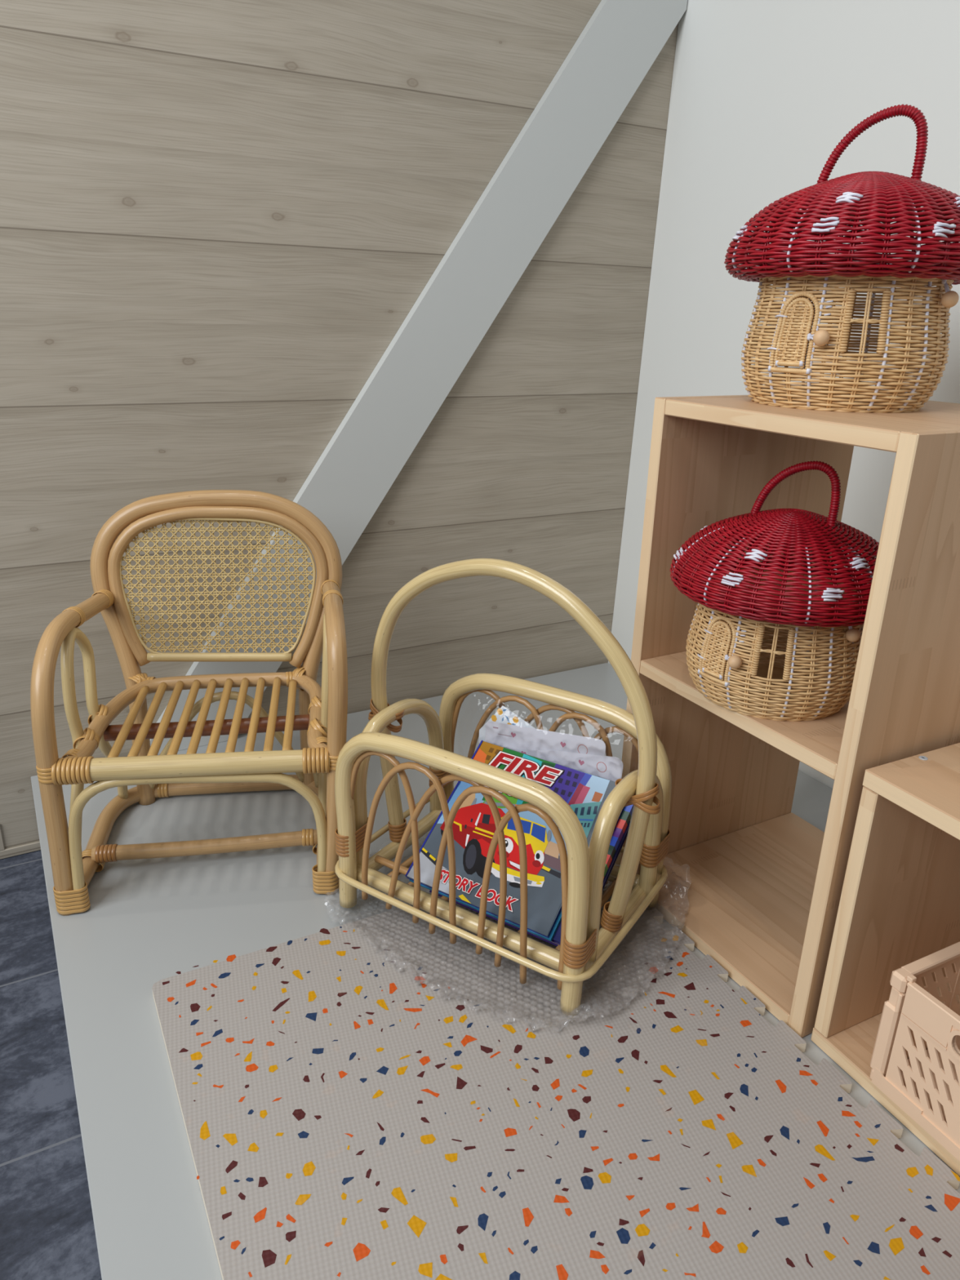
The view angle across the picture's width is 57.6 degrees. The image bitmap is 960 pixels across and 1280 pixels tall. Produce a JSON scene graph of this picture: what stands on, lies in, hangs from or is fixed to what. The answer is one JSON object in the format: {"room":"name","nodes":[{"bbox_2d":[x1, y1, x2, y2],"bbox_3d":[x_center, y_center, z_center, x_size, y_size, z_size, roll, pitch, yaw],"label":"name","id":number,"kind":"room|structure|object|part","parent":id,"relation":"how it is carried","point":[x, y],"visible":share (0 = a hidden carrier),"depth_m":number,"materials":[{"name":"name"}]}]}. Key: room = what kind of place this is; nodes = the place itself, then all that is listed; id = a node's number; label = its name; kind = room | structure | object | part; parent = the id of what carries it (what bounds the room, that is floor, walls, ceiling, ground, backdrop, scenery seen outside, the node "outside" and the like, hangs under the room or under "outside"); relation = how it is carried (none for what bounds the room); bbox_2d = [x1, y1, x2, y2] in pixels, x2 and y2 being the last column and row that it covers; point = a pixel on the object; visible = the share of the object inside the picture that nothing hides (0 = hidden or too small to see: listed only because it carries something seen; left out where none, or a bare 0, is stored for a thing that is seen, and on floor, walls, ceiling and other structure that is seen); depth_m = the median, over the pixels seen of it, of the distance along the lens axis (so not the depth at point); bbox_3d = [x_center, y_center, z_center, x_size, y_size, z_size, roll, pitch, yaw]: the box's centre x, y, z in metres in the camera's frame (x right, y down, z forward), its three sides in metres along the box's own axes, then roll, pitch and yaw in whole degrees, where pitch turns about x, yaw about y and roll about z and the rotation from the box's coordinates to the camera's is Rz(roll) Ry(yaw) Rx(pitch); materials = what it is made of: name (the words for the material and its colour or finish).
{"room":"children's playroom","nodes":[
{"label":"children's playroom","id":0,"kind":"room"},
{"bbox_2d":[0,849,102,1279],"bbox_3d":[-0.227,0.819,0.317,2.750,0.030,2.700,-10,23,-27],"label":"floor","id":1,"kind":"structure","parent":0,"point":[47,1232],"depth_m":1.00,"materials":[{"name":"tile"}]},
{"bbox_2d":[31,662,959,1279],"bbox_3d":[0.207,0.487,0.991,1.168,0.142,1.793,-10,23,-27],"label":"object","id":2,"kind":"structure","parent":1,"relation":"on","point":[146,922],"depth_m":1.08,"materials":[{"name":"white laminate"}]},
{"bbox_2d":[30,489,347,915],"bbox_3d":[-0.372,0.062,1.202,0.375,0.479,0.339,-2,21,-9],"label":"rattan armchair","id":3,"kind":"object","parent":2,"relation":"on","point":[321,722],"visible":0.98,"depth_m":1.23,"materials":[{"name":"wicker"}]},
{"bbox_3d":[-0.528,0.128,1.179,0.032,0.363,0.295,0,20,-5],"label":"arm post","id":4,"kind":"part","parent":3,"relation":"part of","materials":[{"name":"beige wicker"}]},
{"bbox_3d":[-0.348,0.154,1.076,0.322,0.032,0.028,-2,21,-9],"label":"rail","id":5,"kind":"part","parent":3,"relation":"part of","materials":[{"name":"wood"}]},
{"bbox_3d":[-0.370,0.105,1.199,0.331,0.021,0.270,-2,21,-9],"label":"seat rail","id":6,"kind":"part","parent":3,"relation":"part of","materials":[{"name":"beige wicker"}]},
{"bbox_3d":[-0.387,0.275,1.275,0.349,0.024,0.274,-2,21,-9],"label":"rail","id":7,"kind":"part","parent":3,"relation":"part of","materials":[{"name":"beige wicker"}]},
{"bbox_3d":[-0.386,0.016,1.325,0.358,0.478,0.074,-2,21,-9],"label":"frame","id":8,"kind":"part","parent":3,"relation":"part of","materials":[{"name":"beige wicker"}]},
{"bbox_3d":[-0.383,-0.077,1.286,0.275,0.200,0.038,-2,21,-9],"label":"cane panel","id":9,"kind":"part","parent":3,"relation":"part of","materials":[{"name":"beige wicker"}]},
{"bbox_3d":[-0.380,-0.074,1.285,0.312,0.240,0.057,-2,21,-9],"label":"frame","id":10,"kind":"part","parent":3,"relation":"part of","materials":[{"name":"beige wicker"}]},
{"bbox_3d":[-0.387,0.025,1.303,0.207,0.020,0.013,-2,21,-9],"label":"panel rail","id":11,"kind":"part","parent":3,"relation":"part of","materials":[{"name":"wood"}]},
{"bbox_3d":[-0.207,0.112,1.224,0.044,0.380,0.291,-2,21,-9],"label":"arm post","id":12,"kind":"part","parent":3,"relation":"part of","materials":[{"name":"beige wicker"}]},
{"bbox_2d":[324,840,688,1025],"bbox_3d":[0.022,0.329,1.125,0.460,0.052,0.366,12,23,27],"label":"bubble wrap","id":13,"kind":"object","parent":2,"relation":"on","point":[347,913],"visible":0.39,"depth_m":1.07,"materials":[{"name":"clear plastic"}]},
{"bbox_2d":[334,558,671,1015],"bbox_3d":[0.032,0.125,1.051,0.404,0.458,0.270,14,24,30],"label":"magazine rack","id":14,"kind":"object","parent":13,"relation":"on","point":[584,948],"visible":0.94,"depth_m":1.00,"materials":[{"name":"wicker"}]},
{"bbox_3d":[-0.010,0.315,1.058,0.296,0.011,0.010,14,24,30],"label":"rod","id":15,"kind":"part","parent":14,"relation":"part of","materials":[{"name":"brown wicker"}]},
{"bbox_3d":[-0.068,0.279,1.181,0.011,0.011,0.175,14,24,30],"label":"rod","id":16,"kind":"part","parent":14,"relation":"part of","materials":[{"name":"brown wood"}]},
{"bbox_3d":[-0.104,0.275,1.198,0.022,0.019,0.201,14,24,30],"label":"rail","id":17,"kind":"part","parent":14,"relation":"part of","materials":[{"name":"wicker"}]},
{"bbox_3d":[0.001,0.297,1.139,0.011,0.011,0.175,14,24,30],"label":"rod","id":18,"kind":"part","parent":14,"relation":"part of","materials":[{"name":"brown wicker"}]},
{"bbox_3d":[-0.023,0.330,1.042,0.318,0.022,0.021,14,24,30],"label":"rail","id":19,"kind":"part","parent":14,"relation":"part of","materials":[{"name":"wood"}]},
{"bbox_3d":[-0.032,0.248,0.996,0.345,0.264,0.022,14,24,30],"label":"frame","id":20,"kind":"part","parent":14,"relation":"part of","materials":[{"name":"wood"}]},
{"bbox_2d":[408,880,561,941],"bbox_3d":[0.042,0.243,1.080,0.199,0.116,0.169,14,24,30],"label":"book","id":21,"kind":"object","parent":14,"relation":"in","point":[559,918],"visible":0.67,"depth_m":1.00,"materials":[{"name":"blue paper"}]},
{"bbox_2d":[404,740,615,937],"bbox_3d":[0.040,0.236,1.080,0.199,0.121,0.175,14,24,30],"label":"book","id":22,"kind":"object","parent":14,"relation":"in","point":[473,826],"visible":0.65,"depth_m":1.07,"materials":[{"name":"multicoloured paper"}]},
{"bbox_3d":[0.025,0.107,1.036,0.392,0.414,0.020,14,24,30],"label":"hoop handle","id":23,"kind":"part","parent":14,"relation":"part of","materials":[{"name":"wicker"}]},
{"bbox_2d":[429,804,633,946],"bbox_3d":[0.063,0.257,1.079,0.198,0.118,0.166,14,24,30],"label":"book","id":24,"kind":"object","parent":14,"relation":"in","point":[625,817],"visible":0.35,"depth_m":1.05,"materials":[{"name":"blue paper"}]},
{"bbox_3d":[0.088,0.184,1.175,0.352,0.264,0.022,14,24,30],"label":"frame","id":25,"kind":"part","parent":14,"relation":"part of","materials":[{"name":"wicker"}]},
{"bbox_3d":[0.135,0.331,1.058,0.011,0.011,0.175,14,24,30],"label":"rod","id":26,"kind":"part","parent":14,"relation":"part of","materials":[{"name":"brown wicker"}]},
{"bbox_2d":[551,806,625,943],"bbox_3d":[0.055,0.246,1.079,0.199,0.117,0.169,14,24,30],"label":"book","id":27,"kind":"object","parent":14,"relation":"in","point":[557,938],"visible":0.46,"depth_m":0.99,"materials":[{"name":"blue paper"}]},
{"bbox_3d":[0.159,0.340,1.039,0.020,0.021,0.201,14,24,30],"label":"rail","id":28,"kind":"part","parent":14,"relation":"part of","materials":[{"name":"wood"}]},
{"bbox_2d":[602,821,630,890],"bbox_3d":[0.065,0.270,1.082,0.196,0.103,0.147,14,24,30],"label":"book","id":29,"kind":"object","parent":14,"relation":"in","point":[606,878],"visible":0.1,"depth_m":1.05,"materials":[{"name":"blue paper"}]},
{"bbox_3d":[0.077,0.279,1.193,0.320,0.020,0.021,14,24,30],"label":"rail","id":30,"kind":"part","parent":14,"relation":"part of","materials":[{"name":"wood"}]},
{"label":"clear plastic bag","id":31,"kind":"object","parent":14,"relation":"in","visible":0},
{"bbox_2d":[478,705,535,743],"bbox_3d":[0.038,0.121,1.168,0.093,0.065,0.003,13,22,29],"label":"paper","id":32,"kind":"object","parent":31,"relation":"in","point":[503,715],"visible":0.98,"depth_m":1.17,"materials":[{"name":"white paper"}]},
{"bbox_2d":[484,721,605,755],"bbox_3d":[0.081,0.159,1.147,0.178,0.109,0.005,14,24,30],"label":"card","id":33,"kind":"object","parent":31,"relation":"in","point":[504,735],"visible":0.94,"depth_m":1.14,"materials":[{"name":"white paper"}]},
{"bbox_2d":[502,746,623,782],"bbox_3d":[0.102,0.172,1.131,0.174,0.092,0.004,14,24,30],"label":"card","id":34,"kind":"object","parent":31,"relation":"in","point":[611,768],"visible":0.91,"depth_m":1.10,"materials":[{"name":"white paper"}]},
{"bbox_2d":[151,880,959,1279],"bbox_3d":[0.169,0.536,0.633,0.616,0.012,1.196,-10,23,-27],"label":"play mat","id":35,"kind":"object","parent":2,"relation":"on","point":[345,1117],"visible":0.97,"depth_m":0.82,"materials":[{"name":"beige rubber"}]},
{"bbox_2d":[613,395,959,1037],"bbox_3d":[0.417,0.053,1.046,0.332,0.642,0.337,-10,23,-27],"label":"shelf","id":36,"kind":"object","parent":2,"relation":"on","point":[762,899],"visible":0.62,"depth_m":1.02,"materials":[{"name":"brown wood"}]},
{"bbox_3d":[0.410,0.346,1.155,0.331,0.018,0.300,-10,23,-27],"label":"panel","id":37,"kind":"part","parent":36,"relation":"part of","materials":[{"name":"brown wood"}]},
{"bbox_3d":[0.340,0.003,1.177,0.332,0.642,0.018,-10,23,-27],"label":"panel","id":38,"kind":"part","parent":36,"relation":"part of","materials":[{"name":"brown wood"}]},
{"bbox_2d":[669,460,879,721],"bbox_3d":[0.335,-0.065,0.963,0.247,0.267,0.248,-1,20,-6],"label":"basket","id":39,"kind":"object","parent":36,"relation":"on","point":[771,691],"visible":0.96,"depth_m":0.91,"materials":[{"name":"wicker"}]},
{"bbox_3d":[0.256,0.010,0.940,0.013,0.062,0.032,-10,23,-29],"label":"door","id":40,"kind":"part","parent":39,"relation":"part of","materials":[{"name":"wicker"}]},
{"bbox_3d":[0.257,0.009,0.941,0.012,0.072,0.043,-11,24,-30],"label":"door frame","id":41,"kind":"part","parent":39,"relation":"part of","materials":[{"name":"wicker"}]},
{"bbox_3d":[0.263,0.020,0.921,0.004,0.006,0.015,-6,22,-19],"label":"knob cord","id":42,"kind":"part","parent":39,"relation":"part of","materials":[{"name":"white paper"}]},
{"bbox_3d":[0.267,0.023,0.915,0.014,0.014,0.014,-6,22,-19],"label":"knob","id":43,"kind":"part","parent":39,"relation":"part of","materials":[{"name":"brown wood"}]},
{"bbox_3d":[0.336,-0.155,0.931,0.095,0.076,0.009,18,26,37],"label":"handle","id":44,"kind":"part","parent":39,"relation":"part of","materials":[{"name":"red wicker"}]},
{"bbox_3d":[0.425,-0.239,0.938,0.331,0.018,0.300,-10,23,-27],"label":"panel","id":45,"kind":"part","parent":36,"relation":"part of","materials":[{"name":"brown wood"}]},
{"bbox_2d":[724,104,959,413],"bbox_3d":[0.395,-0.395,0.917,0.267,0.289,0.268,-4,21,-14],"label":"basket","id":46,"kind":"object","parent":36,"relation":"on","point":[868,199],"visible":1,"depth_m":0.86,"materials":[{"name":"wicker"}]},
{"bbox_3d":[0.318,-0.310,0.881,0.014,0.067,0.034,-15,26,-37],"label":"door","id":47,"kind":"part","parent":46,"relation":"part of","materials":[{"name":"wicker"}]},
{"bbox_3d":[0.319,-0.310,0.881,0.013,0.078,0.046,-15,26,-38],"label":"door frame","id":48,"kind":"part","parent":46,"relation":"part of","materials":[{"name":"wicker"}]},
{"bbox_3d":[0.330,-0.299,0.862,0.004,0.007,0.016,-15,26,-37],"label":"knob cord","id":49,"kind":"part","parent":46,"relation":"part of","materials":[{"name":"white fabric"}]},
{"bbox_3d":[0.334,-0.296,0.856,0.016,0.016,0.015,-10,23,-27],"label":"knob","id":50,"kind":"part","parent":46,"relation":"part of","materials":[{"name":"brown wood"}]},
{"bbox_3d":[0.395,-0.492,0.882,0.102,0.082,0.010,13,23,28],"label":"handle","id":51,"kind":"part","parent":46,"relation":"part of","materials":[{"name":"red wicker"}]},
{"bbox_3d":[0.455,-0.342,0.853,0.011,0.023,0.004,4,20,5],"label":"closure cord","id":52,"kind":"part","parent":46,"relation":"part of","materials":[{"name":"white paper"}]},
{"bbox_3d":[0.494,0.104,0.916,0.332,0.642,0.018,-10,23,-27],"label":"panel","id":53,"kind":"part","parent":36,"relation":"part of","materials":[{"name":"brown wood"}]},
{"bbox_2d":[810,742,959,1176],"bbox_3d":[0.656,0.360,0.685,0.330,0.332,0.655,-9,23,-26],"label":"shelf","id":54,"kind":"object","parent":2,"relation":"on","point":[899,906],"visible":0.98,"depth_m":0.89,"materials":[{"name":"brown wood"}]},
{"bbox_3d":[0.652,0.507,0.740,0.330,0.018,0.655,-9,23,-26],"label":"panel","id":55,"kind":"part","parent":54,"relation":"part of","materials":[{"name":"brown wood"}]},
{"bbox_3d":[0.512,0.258,0.950,0.330,0.295,0.017,-9,23,-26],"label":"panel","id":56,"kind":"part","parent":54,"relation":"part of","materials":[{"name":"brown wood"}]},
{"bbox_3d":[0.660,0.214,0.631,0.330,0.018,0.655,-9,23,-26],"label":"panel","id":57,"kind":"part","parent":54,"relation":"part of","materials":[{"name":"brown wood"}]},
{"bbox_2d":[869,941,959,1161],"bbox_3d":[0.568,0.389,0.829,0.293,0.137,0.212,-9,23,-26],"label":"crate","id":58,"kind":"object","parent":54,"relation":"in","point":[915,1061],"visible":1,"depth_m":0.82,"materials":[{"name":"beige plastic"}]},
{"bbox_3d":[0.401,0.377,0.849,0.016,0.137,0.021,-9,23,-26],"label":"corner post","id":59,"kind":"part","parent":58,"relation":"part of","materials":[{"name":"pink plastic"}]},
{"bbox_3d":[0.566,0.451,0.852,0.282,0.002,0.202,-9,23,-26],"label":"floor panel","id":60,"kind":"part","parent":58,"relation":"part of","materials":[{"name":"pink plastic"}]},
{"bbox_3d":[0.521,0.359,0.916,0.258,0.129,0.004,-9,23,-26],"label":"panel","id":61,"kind":"part","parent":58,"relation":"part of","materials":[{"name":"beige plastic"}]},
{"bbox_2d":[0,0,678,848],"bbox_3d":[-0.817,-0.780,1.025,2.840,2.443,0.040,-10,23,-27],"label":"wall","id":62,"kind":"structure","parent":0,"point":[219,219],"depth_m":1.39,"materials":[{"name":"brown wood"}]},
{"bbox_2d":[0,826,4,850],"bbox_3d":[-0.797,0.326,1.439,0.018,0.050,0.004,-10,23,-27],"label":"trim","id":63,"kind":"structure","parent":62,"relation":"attached to","point":[2,844],"depth_m":1.44,"materials":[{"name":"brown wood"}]},
{"bbox_2d":[0,840,40,859],"bbox_3d":[-1.411,0.460,1.128,1.530,0.016,0.004,-10,23,-27],"label":"baseboard","id":64,"kind":"structure","parent":62,"relation":"attached to","point":[33,846],"depth_m":1.46,"materials":[{"name":"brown wood"}]},
{"bbox_2d":[150,0,687,754],"bbox_3d":[-0.107,-0.572,1.488,1.054,1.480,0.021,-10,23,-27],"label":"diagonal beam","id":65,"kind":"structure","parent":62,"relation":"attached to","point":[621,40],"depth_m":1.51,"materials":[{"name":"white paint"}]},
{"bbox_2d":[608,0,959,788],"bbox_3d":[1.022,-0.544,0.526,0.130,2.443,2.700,-10,23,-27],"label":"wall","id":66,"kind":"structure","parent":0,"point":[763,92],"depth_m":1.44,"materials":[{"name":"white paint"}]}
]}

